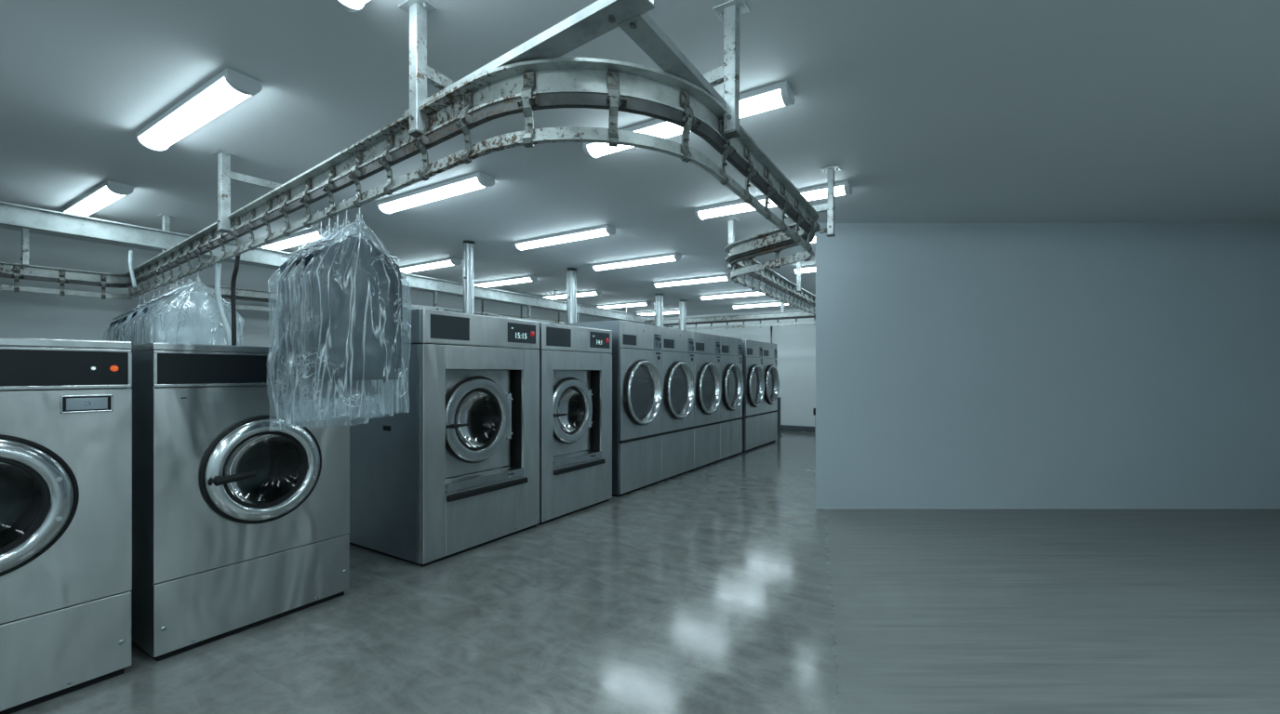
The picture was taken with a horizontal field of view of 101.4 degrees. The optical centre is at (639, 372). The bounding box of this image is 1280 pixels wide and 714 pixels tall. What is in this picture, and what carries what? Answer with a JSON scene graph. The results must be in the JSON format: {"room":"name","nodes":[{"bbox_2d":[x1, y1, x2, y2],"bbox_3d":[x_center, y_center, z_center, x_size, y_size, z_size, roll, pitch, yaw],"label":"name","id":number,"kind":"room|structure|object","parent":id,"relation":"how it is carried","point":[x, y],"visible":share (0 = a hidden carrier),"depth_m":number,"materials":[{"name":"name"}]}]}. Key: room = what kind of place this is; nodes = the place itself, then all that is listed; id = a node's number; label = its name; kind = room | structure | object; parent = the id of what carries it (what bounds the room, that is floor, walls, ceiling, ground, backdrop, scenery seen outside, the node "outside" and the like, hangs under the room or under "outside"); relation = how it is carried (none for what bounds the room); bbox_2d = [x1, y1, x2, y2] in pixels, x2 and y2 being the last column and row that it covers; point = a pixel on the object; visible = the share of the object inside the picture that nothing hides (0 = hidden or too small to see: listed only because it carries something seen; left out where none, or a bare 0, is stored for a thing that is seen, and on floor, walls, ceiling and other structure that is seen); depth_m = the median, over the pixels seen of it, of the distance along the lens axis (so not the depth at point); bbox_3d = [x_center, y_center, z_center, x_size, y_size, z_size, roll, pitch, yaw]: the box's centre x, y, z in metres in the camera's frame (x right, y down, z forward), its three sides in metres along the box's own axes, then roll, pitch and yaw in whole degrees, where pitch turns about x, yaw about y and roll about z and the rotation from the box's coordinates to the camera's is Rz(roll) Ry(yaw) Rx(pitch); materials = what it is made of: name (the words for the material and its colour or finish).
{"room":"laundry","nodes":[
{"label":"laundry","id":0,"kind":"room"},
{"bbox_2d":[0,227,615,346],"bbox_3d":[-4.887,-0.072,8.832,0.150,2.945,16.000,0,0,32],"label":"wall","id":1,"kind":"structure","parent":0,"point":[22,314],"depth_m":6.20,"materials":[{"name":"grey paint"}]},
{"bbox_2d":[0,0,1279,320],"bbox_3d":[0.265,-1.595,5.613,12.300,0.100,16.000,0,0,32],"label":"ceiling","id":2,"kind":"structure","parent":0,"point":[930,111],"depth_m":3.17,"materials":[{"name":"paint"}]},
{"bbox_2d":[62,180,133,216],"bbox_3d":[-4.801,-1.500,4.621,1.368,0.090,0.156,0,0,32],"label":"ceiling light","id":3,"kind":"object","parent":2,"relation":"attached to","point":[109,192],"visible":0.81,"depth_m":4.45,"materials":[{"name":"grey plastic"}]},
{"bbox_2d":[135,67,262,151],"bbox_3d":[-2.621,-1.500,3.071,1.368,0.090,0.156,0,0,32],"label":"ceiling light","id":4,"kind":"object","parent":2,"relation":"attached to","point":[229,87],"visible":1,"depth_m":2.94,"materials":[{"name":"grey plastic"}]},
{"bbox_2d":[260,227,333,250],"bbox_3d":[-3.945,-1.500,5.991,1.368,0.090,0.156,0,0,32],"label":"ceiling light","id":5,"kind":"object","parent":2,"relation":"attached to","point":[300,238],"visible":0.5,"depth_m":5.89,"materials":[{"name":"grey plastic"}]},
{"bbox_2d":[261,231,320,250],"bbox_3d":[-3.945,-1.487,5.991,1.300,0.048,0.140,0,0,32],"label":"diffuser","id":6,"kind":"object","parent":5,"relation":"attached to","point":[300,238],"depth_m":5.92,"materials":[{"name":"white plastic"}]},
{"bbox_2d":[0,201,673,327],"bbox_3d":[-2.571,-1.347,8.210,0.197,0.394,13.200,0,0,32],"label":"ceiling beam","id":7,"kind":"structure","parent":2,"relation":"attached to","point":[14,215],"depth_m":5.09,"materials":[{"name":"paint"}]},
{"bbox_2d":[330,0,369,12],"bbox_3d":[-0.617,-1.500,1.730,1.368,0.090,0.156,0,0,32],"label":"ceiling light","id":8,"kind":"object","parent":2,"relation":"attached to","point":[351,6],"visible":1,"depth_m":2.08,"materials":[{"name":"grey plastic"}]},
{"bbox_2d":[341,0,369,7],"bbox_3d":[-0.617,-1.487,1.730,1.300,0.048,0.140,0,0,32],"label":"diffuser","id":9,"kind":"object","parent":8,"relation":"attached to","point":[344,3],"depth_m":2.08,"materials":[{"name":"white plastic"}]},
{"bbox_2d":[0,0,840,330],"bbox_3d":[-1.386,-1.181,6.374,7.914,0.726,12.865,0,0,32],"label":"conveyor","id":10,"kind":"object","parent":2,"relation":"hanging from","point":[533,75],"visible":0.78,"depth_m":2.20,"materials":[{"name":"white metal"}]},
{"bbox_2d":[106,294,144,341],"bbox_3d":[-5.342,-0.252,5.592,0.155,1.179,0.554,0,0,38],"label":"garment","id":11,"kind":"object","parent":10,"relation":"hanging from","point":[112,324],"visible":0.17,"depth_m":5.41,"materials":[{"name":"grey fabric"}]},
{"bbox_2d":[106,292,146,341],"bbox_3d":[-5.171,-0.259,5.463,0.160,1.175,0.551,0,0,41],"label":"garment","id":12,"kind":"object","parent":10,"relation":"hanging from","point":[115,322],"visible":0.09,"depth_m":5.28,"materials":[{"name":"blue fabric"}]},
{"bbox_2d":[110,291,151,341],"bbox_3d":[-4.999,-0.262,5.332,0.152,1.178,0.551,0,0,37],"label":"garment","id":13,"kind":"object","parent":10,"relation":"hanging from","point":[120,320],"visible":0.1,"depth_m":5.14,"materials":[{"name":"blue fabric"}]},
{"bbox_2d":[128,250,136,288],"bbox_3d":[-4.949,-1.010,5.102,0.229,0.395,0.044,0,0,38],"label":"hose","id":14,"kind":"object","parent":10,"relation":"attached to","point":[130,252],"visible":1,"depth_m":5.09,"materials":[{"name":"grey rubber"}]},
{"bbox_2d":[115,286,156,341],"bbox_3d":[-4.828,-0.267,5.203,0.157,1.178,0.556,0,0,41],"label":"garment","id":15,"kind":"object","parent":10,"relation":"hanging from","point":[124,318],"visible":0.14,"depth_m":5.02,"materials":[{"name":"grey fabric"}]},
{"bbox_2d":[120,283,161,341],"bbox_3d":[-4.655,-0.273,5.070,0.156,1.176,0.550,0,0,38],"label":"garment","id":16,"kind":"object","parent":10,"relation":"hanging from","point":[129,316],"visible":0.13,"depth_m":4.89,"materials":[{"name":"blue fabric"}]},
{"bbox_2d":[124,280,167,344],"bbox_3d":[-4.486,-0.278,4.941,0.154,1.178,0.556,0,0,37],"label":"garment","id":17,"kind":"object","parent":10,"relation":"hanging from","point":[136,313],"visible":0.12,"depth_m":4.75,"materials":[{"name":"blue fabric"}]},
{"bbox_2d":[128,278,173,344],"bbox_3d":[-4.312,-0.282,4.808,0.152,1.179,0.552,0,0,41],"label":"garment","id":18,"kind":"object","parent":10,"relation":"hanging from","point":[140,311],"visible":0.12,"depth_m":4.63,"materials":[{"name":"clear plastic"}]},
{"bbox_2d":[134,274,180,344],"bbox_3d":[-4.141,-0.286,4.681,0.165,1.181,0.554,0,0,36],"label":"garment","id":19,"kind":"object","parent":10,"relation":"hanging from","point":[138,340],"visible":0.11,"depth_m":4.49,"materials":[{"name":"clear plastic"}]},
{"bbox_2d":[139,271,190,344],"bbox_3d":[-3.968,-0.292,4.549,0.157,1.178,0.552,0,0,40],"label":"garment","id":20,"kind":"object","parent":10,"relation":"hanging from","point":[151,307],"visible":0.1,"depth_m":4.37,"materials":[{"name":"clear plastic"}]},
{"bbox_2d":[145,267,201,343],"bbox_3d":[-3.798,-0.297,4.420,0.164,1.178,0.552,0,0,39],"label":"garment","id":21,"kind":"object","parent":10,"relation":"hanging from","point":[190,281],"visible":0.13,"depth_m":4.29,"materials":[{"name":"clear plastic"}]},
{"bbox_2d":[146,265,244,346],"bbox_3d":[-3.602,-0.289,4.271,0.177,1.175,0.615,0,0,41],"label":"garment","id":22,"kind":"object","parent":10,"relation":"hanging from","point":[193,317],"visible":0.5,"depth_m":4.22,"materials":[{"name":"clear plastic"}]},
{"bbox_2d":[214,260,231,346],"bbox_3d":[-3.066,-0.375,3.852,0.397,0.954,0.057,0,0,40],"label":"flexible hose","id":23,"kind":"object","parent":10,"relation":"hanging from","point":[218,293],"visible":0.75,"depth_m":3.86,"materials":[{"name":"grey rubber"}]},
{"bbox_2d":[230,252,240,346],"bbox_3d":[-2.857,-0.351,3.702,0.082,1.002,0.041,0,0,32],"label":"power cable","id":24,"kind":"object","parent":10,"relation":"hanging from","point":[237,259],"visible":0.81,"depth_m":3.70,"materials":[{"name":"black rubber"}]},
{"bbox_2d":[266,210,369,430],"bbox_3d":[-1.739,-0.291,2.858,0.111,1.190,0.505,0,0,38],"label":"garment","id":25,"kind":"object","parent":10,"relation":"hanging from","point":[281,309],"visible":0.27,"depth_m":2.70,"materials":[{"name":"blue fabric"}]},
{"bbox_2d":[276,206,374,424],"bbox_3d":[-1.657,-0.313,2.796,0.111,1.146,0.494,0,0,36],"label":"garment","id":26,"kind":"object","parent":10,"relation":"hanging from","point":[291,266],"visible":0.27,"depth_m":2.64,"materials":[{"name":"blue fabric"}]},
{"bbox_2d":[283,202,378,424],"bbox_3d":[-1.581,-0.318,2.736,0.104,1.137,0.489,0,0,38],"label":"garment","id":27,"kind":"object","parent":10,"relation":"hanging from","point":[299,321],"visible":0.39,"depth_m":2.58,"materials":[{"name":"grey fabric"}]},
{"bbox_2d":[290,199,393,423],"bbox_3d":[-1.502,-0.322,2.678,0.110,1.128,0.502,0,0,36],"label":"garment","id":28,"kind":"object","parent":10,"relation":"hanging from","point":[308,348],"visible":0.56,"depth_m":2.53,"materials":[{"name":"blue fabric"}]},
{"bbox_2d":[300,193,411,419],"bbox_3d":[-1.387,-0.334,2.592,0.113,1.104,0.521,0,0,37],"label":"garment","id":29,"kind":"object","parent":10,"relation":"hanging from","point":[357,311],"visible":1,"depth_m":2.56,"materials":[{"name":"clear plastic"}]},
{"bbox_2d":[399,257,461,273],"bbox_3d":[-3.049,-1.500,7.424,1.368,0.090,0.156,0,0,32],"label":"ceiling light","id":30,"kind":"object","parent":2,"relation":"attached to","point":[449,261],"visible":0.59,"depth_m":7.26,"materials":[{"name":"grey plastic"}]},
{"bbox_2d":[376,172,494,213],"bbox_3d":[-1.765,-1.500,4.440,1.368,0.090,0.156,0,0,32],"label":"ceiling light","id":31,"kind":"object","parent":2,"relation":"attached to","point":[476,180],"visible":1,"depth_m":4.33,"materials":[{"name":"grey plastic"}]},
{"bbox_2d":[462,240,475,314],"bbox_3d":[-1.900,-0.766,6.093,0.426,1.553,0.146,0,0,32],"label":"duct","id":32,"kind":"object","parent":2,"relation":"attached to","point":[468,246],"visible":0.41,"depth_m":6.12,"materials":[{"name":"silver metal"}]},
{"bbox_2d":[402,304,558,323],"bbox_3d":[-1.839,-1.009,7.092,0.161,1.068,3.720,0,0,32],"label":"pipe","id":33,"kind":"object","parent":2,"relation":"hanging from","point":[405,306],"visible":0.2,"depth_m":6.24,"materials":[{"name":"metal"}]},
{"bbox_2d":[406,299,559,323],"bbox_3d":[-1.701,-1.071,8.018,0.127,0.943,4.603,0,0,31],"label":"pipe","id":34,"kind":"object","parent":2,"relation":"hanging from","point":[443,309],"visible":0.2,"depth_m":7.22,"materials":[{"name":"metal"}]},
{"bbox_2d":[473,275,537,287],"bbox_3d":[-2.254,-1.500,8.696,1.368,0.090,0.156,0,0,32],"label":"ceiling light","id":35,"kind":"object","parent":2,"relation":"attached to","point":[528,278],"visible":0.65,"depth_m":8.57,"materials":[{"name":"grey plastic"}]},
{"bbox_2d":[474,278,532,287],"bbox_3d":[-2.254,-1.487,8.696,1.300,0.048,0.140,0,0,32],"label":"diffuser","id":36,"kind":"object","parent":35,"relation":"attached to","point":[508,281],"depth_m":8.64,"materials":[{"name":"white plastic"}]},
{"bbox_2d":[542,293,566,299],"bbox_3d":[-1.545,-1.500,9.957,0.724,0.090,0.489,0,0,32],"label":"ceiling light","id":37,"kind":"object","parent":2,"relation":"attached to","point":[557,296],"depth_m":10.27,"materials":[{"name":"grey plastic"}]},
{"bbox_2d":[513,225,616,251],"bbox_3d":[-0.870,-1.500,5.873,1.368,0.090,0.156,0,0,32],"label":"ceiling light","id":38,"kind":"object","parent":2,"relation":"attached to","point":[605,230],"visible":1,"depth_m":5.77,"materials":[{"name":"grey plastic"}]},
{"bbox_2d":[565,267,577,323],"bbox_3d":[-0.827,-0.834,7.686,0.634,1.418,0.183,0,0,32],"label":"duct","id":39,"kind":"object","parent":2,"relation":"attached to","point":[571,273],"visible":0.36,"depth_m":7.74,"materials":[{"name":"silver metal"}]},
{"bbox_2d":[576,290,601,296],"bbox_3d":[-0.945,-1.500,9.605,0.760,0.090,0.529,0,0,32],"label":"ceiling light","id":40,"kind":"object","parent":2,"relation":"attached to","point":[582,294],"depth_m":9.86,"materials":[{"name":"grey plastic"}]},
{"bbox_2d":[582,142,631,159],"bbox_3d":[-0.246,-1.500,3.377,0.335,0.090,0.231,0,0,32],"label":"ceiling light","id":41,"kind":"object","parent":2,"relation":"attached to","point":[592,150],"depth_m":3.46,"materials":[{"name":"grey plastic"}]},
{"bbox_2d":[596,301,651,308],"bbox_3d":[-0.384,-1.500,11.690,1.368,0.090,0.156,0,0,32],"label":"ceiling light","id":42,"kind":"object","parent":2,"relation":"attached to","point":[640,303],"visible":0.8,"depth_m":11.58,"materials":[{"name":"grey plastic"}]},
{"bbox_2d":[598,303,647,308],"bbox_3d":[-0.384,-1.487,11.690,1.300,0.048,0.140,0,0,32],"label":"diffuser","id":43,"kind":"object","parent":42,"relation":"attached to","point":[620,305],"depth_m":11.64,"materials":[{"name":"white plastic"}]},
{"bbox_2d":[591,253,681,271],"bbox_3d":[-0.075,-1.500,7.145,1.368,0.090,0.156,0,0,32],"label":"ceiling light","id":44,"kind":"object","parent":2,"relation":"attached to","point":[671,257],"visible":1,"depth_m":7.05,"materials":[{"name":"grey plastic"}]},
{"bbox_2d":[636,311,654,315],"bbox_3d":[0.199,-1.500,12.840,0.600,0.090,0.624,0,0,32],"label":"ceiling light","id":45,"kind":"object","parent":2,"relation":"attached to","point":[646,313],"depth_m":13.27,"materials":[{"name":"grey plastic"}]},
{"bbox_2d":[638,310,679,315],"bbox_3d":[0.517,-1.487,13.131,1.300,0.048,0.140,0,0,32],"label":"diffuser","id":46,"kind":"object","parent":45,"relation":"attached to","point":[664,312],"depth_m":13.14,"materials":[{"name":"white plastic"}]},
{"bbox_2d":[621,119,682,138],"bbox_3d":[0.088,-1.500,3.148,0.318,0.090,0.242,0,0,32],"label":"ceiling light","id":47,"kind":"object","parent":2,"relation":"attached to","point":[658,127],"depth_m":3.21,"materials":[{"name":"grey plastic"}]},
{"bbox_2d":[653,293,664,326],"bbox_3d":[0.625,-0.829,10.163,0.797,1.428,0.207,0,0,32],"label":"duct","id":48,"kind":"object","parent":2,"relation":"attached to","point":[659,298],"visible":0.34,"depth_m":10.24,"materials":[{"name":"silver metal"}]},
{"bbox_2d":[663,309,679,314],"bbox_3d":[0.744,-1.500,12.525,0.668,0.090,0.661,0,0,32],"label":"ceiling light","id":49,"kind":"object","parent":2,"relation":"attached to","point":[664,313],"depth_m":12.90,"materials":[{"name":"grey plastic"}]},
{"bbox_2d":[678,300,686,330],"bbox_3d":[1.160,-0.834,11.008,0.784,1.418,0.183,0,0,32],"label":"duct","id":50,"kind":"object","parent":2,"relation":"attached to","point":[682,303],"visible":0.34,"depth_m":11.10,"materials":[{"name":"silver metal"}]},
{"bbox_2d":[653,274,731,288],"bbox_3d":[0.842,-1.500,8.613,1.368,0.090,0.156,0,0,32],"label":"ceiling light","id":51,"kind":"object","parent":2,"relation":"attached to","point":[724,277],"visible":0.9,"depth_m":8.54,"materials":[{"name":"grey plastic"}]},
{"bbox_2d":[694,200,755,220],"bbox_3d":[0.713,-1.500,4.694,0.564,0.090,0.343,0,0,32],"label":"ceiling light","id":52,"kind":"object","parent":2,"relation":"attached to","point":[736,206],"depth_m":4.79,"materials":[{"name":"grey plastic"}]},
{"bbox_2d":[698,290,764,300],"bbox_3d":[1.796,-1.500,10.139,1.368,0.090,0.156,0,0,32],"label":"ceiling light","id":53,"kind":"object","parent":2,"relation":"attached to","point":[745,293],"visible":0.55,"depth_m":10.11,"materials":[{"name":"grey plastic"}]},
{"bbox_2d":[731,300,792,308],"bbox_3d":[2.697,-1.500,11.581,1.368,0.090,0.156,0,0,32],"label":"ceiling light","id":54,"kind":"object","parent":2,"relation":"attached to","point":[774,303],"visible":0.67,"depth_m":11.57,"materials":[{"name":"grey plastic"}]},
{"bbox_2d":[733,303,788,308],"bbox_3d":[2.697,-1.487,11.581,1.300,0.048,0.140,0,0,32],"label":"diffuser","id":55,"kind":"object","parent":54,"relation":"attached to","point":[750,305],"depth_m":11.61,"materials":[{"name":"white plastic"}]},
{"bbox_2d":[754,195,776,207],"bbox_3d":[1.074,-1.500,4.456,0.088,0.090,0.319,0,0,32],"label":"ceiling light","id":56,"kind":"object","parent":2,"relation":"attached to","point":[761,199],"depth_m":4.58,"materials":[{"name":"grey plastic"}]},
{"bbox_2d":[739,80,795,118],"bbox_3d":[0.653,-1.500,2.803,0.334,0.090,0.256,0,0,32],"label":"ceiling light","id":57,"kind":"object","parent":2,"relation":"attached to","point":[771,97],"depth_m":2.85,"materials":[{"name":"grey plastic"}]},
{"bbox_2d":[791,265,815,274],"bbox_3d":[2.843,-1.500,7.362,1.368,0.090,0.156,0,0,32],"label":"ceiling light","id":58,"kind":"object","parent":2,"relation":"attached to","point":[811,268],"visible":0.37,"depth_m":7.57,"materials":[{"name":"grey plastic"}]},
{"bbox_2d":[794,266,815,273],"bbox_3d":[2.843,-1.487,7.362,1.300,0.048,0.140,0,0,32],"label":"diffuser","id":59,"kind":"object","parent":58,"relation":"attached to","point":[803,269],"depth_m":7.57,"materials":[{"name":"white plastic"}]},
{"bbox_2d":[798,184,826,200],"bbox_3d":[1.429,-1.500,4.235,0.221,0.090,0.321,0,0,32],"label":"ceiling light","id":60,"kind":"object","parent":2,"relation":"attached to","point":[820,192],"depth_m":4.36,"materials":[{"name":"grey plastic"}]},
{"bbox_2d":[834,180,852,196],"bbox_3d":[1.595,-1.500,4.144,0.156,0.090,0.344,0,0,32],"label":"ceiling light","id":61,"kind":"object","parent":2,"relation":"attached to","point":[841,188],"depth_m":4.24,"materials":[{"name":"grey plastic"}]},
{"bbox_2d":[11,430,1279,713],"bbox_3d":[0.265,1.450,5.613,12.300,0.100,16.000,0,0,32],"label":"floor","id":62,"kind":"structure","parent":0,"point":[722,587],"depth_m":2.91,"materials":[{"name":"concrete"}]},
{"bbox_2d":[0,336,133,713],"bbox_3d":[-3.024,0.627,2.296,1.147,1.545,0.946,0,0,32],"label":"washing machine","id":63,"kind":"object","parent":62,"relation":"on","point":[66,405],"visible":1,"depth_m":2.25,"materials":[{"name":"metal"}]},
{"bbox_2d":[130,342,349,661],"bbox_3d":[-2.486,0.627,3.158,1.147,1.545,0.946,0,0,32],"label":"washing machine","id":64,"kind":"object","parent":62,"relation":"on","point":[240,523],"visible":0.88,"depth_m":2.74,"materials":[{"name":"metal"}]},
{"bbox_2d":[348,307,539,567],"bbox_3d":[-1.778,0.467,4.595,1.354,1.866,1.212,0,0,32],"label":"washing machine","id":65,"kind":"object","parent":62,"relation":"on","point":[458,473],"visible":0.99,"depth_m":4.08,"materials":[{"name":"metal"}]},
{"bbox_2d":[537,322,612,524],"bbox_3d":[-1.149,0.467,5.602,1.354,1.866,1.126,0,0,32],"label":"washing machine","id":66,"kind":"object","parent":62,"relation":"on","point":[576,362],"visible":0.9,"depth_m":5.26,"materials":[{"name":"metal"}]},
{"bbox_2d":[562,320,662,496],"bbox_3d":[-0.431,0.405,6.560,1.216,1.990,0.936,0,0,32],"label":"dryer","id":67,"kind":"object","parent":62,"relation":"on","point":[636,348],"visible":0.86,"depth_m":6.15,"materials":[{"name":"metal"}]},
{"bbox_2d":[658,326,694,482],"bbox_3d":[0.066,0.405,7.356,1.216,1.990,0.936,0,0,32],"label":"dryer","id":68,"kind":"object","parent":62,"relation":"on","point":[677,345],"visible":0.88,"depth_m":7.08,"materials":[{"name":"metal"}]},
{"bbox_2d":[692,332,721,470],"bbox_3d":[0.563,0.405,8.151,1.216,1.990,0.936,0,0,32],"label":"dryer","id":69,"kind":"object","parent":62,"relation":"on","point":[708,382],"visible":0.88,"depth_m":7.87,"materials":[{"name":"metal"}]},
{"bbox_2d":[718,335,743,461],"bbox_3d":[1.060,0.405,8.947,1.216,1.990,0.936,0,0,32],"label":"dryer","id":70,"kind":"object","parent":62,"relation":"on","point":[731,418],"visible":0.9,"depth_m":8.67,"materials":[{"name":"metal"}]},
{"bbox_2d":[741,339,764,452],"bbox_3d":[1.644,0.405,9.880,1.216,1.990,0.898,0,0,32],"label":"dryer","id":71,"kind":"object","parent":62,"relation":"on","point":[753,379],"visible":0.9,"depth_m":9.47,"materials":[{"name":"metal"}]},
{"bbox_2d":[760,342,779,446],"bbox_3d":[2.120,0.405,10.644,1.216,1.990,0.898,0,0,32],"label":"dryer","id":72,"kind":"object","parent":62,"relation":"on","point":[769,350],"visible":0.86,"depth_m":10.37,"materials":[{"name":"metal"}]},
{"bbox_2d":[777,397,782,437],"bbox_3d":[3.056,0.970,11.533,0.140,0.860,0.140,0,0,32],"label":"post","id":73,"kind":"object","parent":62,"relation":"on","point":[779,398],"visible":0.63,"depth_m":11.49,"materials":[{"name":"metal"}]},
{"bbox_2d":[616,307,815,426],"bbox_3d":[4.472,-0.072,12.299,12.050,2.945,0.200,0,0,32],"label":"wall","id":74,"kind":"structure","parent":0,"point":[796,344],"depth_m":12.70,"materials":[{"name":"paint"}]},
{"bbox_2d":[780,425,814,432],"bbox_3d":[2.455,1.337,13.432,7.428,0.125,0.015,0,0,32],"label":"baseboard","id":75,"kind":"structure","parent":74,"relation":"attached to","point":[782,427],"depth_m":12.59,"materials":[{"name":"paint"}]},
{"bbox_2d":[815,223,1279,507],"bbox_3d":[5.669,-0.072,7.206,4.622,2.945,7.170,0,0,32],"label":"wall partition","id":76,"kind":"structure","parent":0,"point":[958,365],"depth_m":5.39,"materials":[{"name":"grey paint"}]},
{"bbox_2d":[813,408,815,448],"bbox_3d":[1.816,0.573,5.427,0.028,0.415,0.050,0,0,32],"label":"door latch","id":77,"kind":"structure","parent":76,"relation":"in","point":[814,409],"depth_m":5.41,"materials":[{"name":"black metal"}]},
{"bbox_2d":[815,507,1279,508],"bbox_3d":[4.534,1.396,5.387,5.450,0.008,0.006,0,0,0],"label":"trim","id":78,"kind":"structure","parent":76,"relation":"attached to","point":[816,508],"depth_m":5.39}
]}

